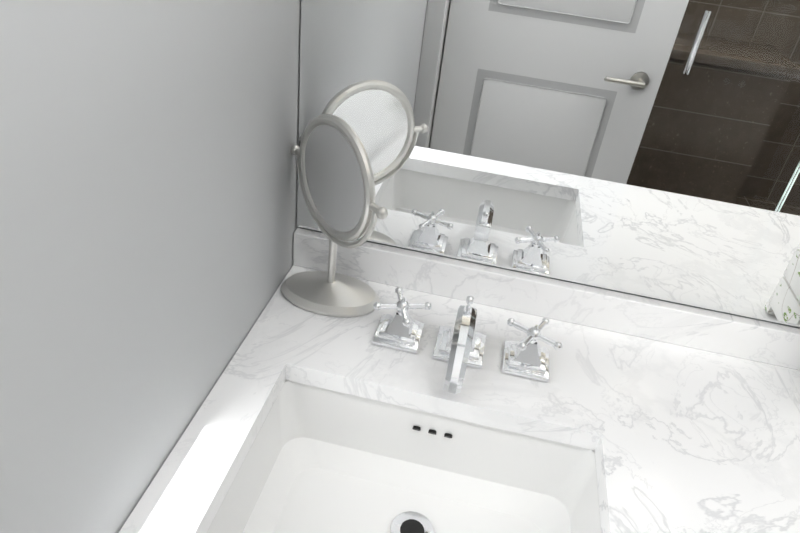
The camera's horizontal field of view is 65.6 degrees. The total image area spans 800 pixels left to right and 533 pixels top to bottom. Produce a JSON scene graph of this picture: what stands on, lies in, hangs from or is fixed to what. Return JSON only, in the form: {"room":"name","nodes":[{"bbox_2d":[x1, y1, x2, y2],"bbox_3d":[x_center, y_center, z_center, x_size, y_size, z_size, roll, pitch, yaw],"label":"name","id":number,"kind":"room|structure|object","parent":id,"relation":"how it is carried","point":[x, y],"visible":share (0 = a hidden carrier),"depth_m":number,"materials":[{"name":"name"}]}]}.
{"room":"bathroom","nodes":[
{"label":"bathroom","id":0,"kind":"room"},
{"bbox_2d":[0,0,300,532],"bbox_3d":[-0.438,0.334,-0.241,0.100,2.330,2.790,12,34,6],"label":"wall","id":1,"kind":"structure","parent":0,"point":[148,190],"depth_m":0.53,"materials":[{"name":"grey paint"}]},
{"bbox_2d":[297,25,799,327],"bbox_3d":[1.027,-0.128,0.739,2.560,2.330,0.100,12,34,6],"label":"wall","id":2,"kind":"structure","parent":0,"point":[550,277],"depth_m":0.96,"materials":[{"name":"grey paint"}]},
{"bbox_2d":[297,0,799,326],"bbox_3d":[0.654,-0.285,0.662,1.582,0.910,0.006,12,34,6],"label":"wall mirror","id":3,"kind":"object","parent":2,"relation":"attached to","point":[649,148],"visible":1,"depth_m":0.83,"materials":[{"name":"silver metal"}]},
{"bbox_3d":[0.767,1.220,0.869,2.560,0.100,1.405,12,34,6],"label":"floor","id":4,"kind":"structure","parent":0,"visible":0},
{"bbox_2d":[119,228,799,532],"bbox_3d":[0.474,0.594,0.901,1.530,0.838,0.604,12,34,6],"label":"bathroom vanity","id":5,"kind":"object","parent":4,"relation":"on","point":[637,414],"visible":0.98,"depth_m":0.84,"materials":[{"name":"white stone"}]},
{"bbox_2d":[281,114,387,316],"bbox_3d":[-0.094,-0.069,0.871,0.177,0.292,0.150,12,34,6],"label":"makeup mirror","id":6,"kind":"object","parent":5,"relation":"on","point":[336,176],"visible":1,"depth_m":0.86,"materials":[{"name":"silver metal"}]},
{"bbox_2d":[173,369,630,532],"bbox_3d":[0.015,0.318,0.752,0.450,0.130,0.292,12,34,6],"label":"sink","id":7,"kind":"object","parent":5,"relation":"in","point":[322,457],"depth_m":0.84,"materials":[{"name":"white ceramic"}]},
{"bbox_2d":[372,287,562,393],"bbox_3d":[0.084,0.102,0.833,0.263,0.090,0.159,12,34,6],"label":"faucet","id":8,"kind":"object","parent":5,"relation":"on","point":[459,348],"visible":1,"depth_m":0.86,"materials":[{"name":"silver metal"}]}
]}

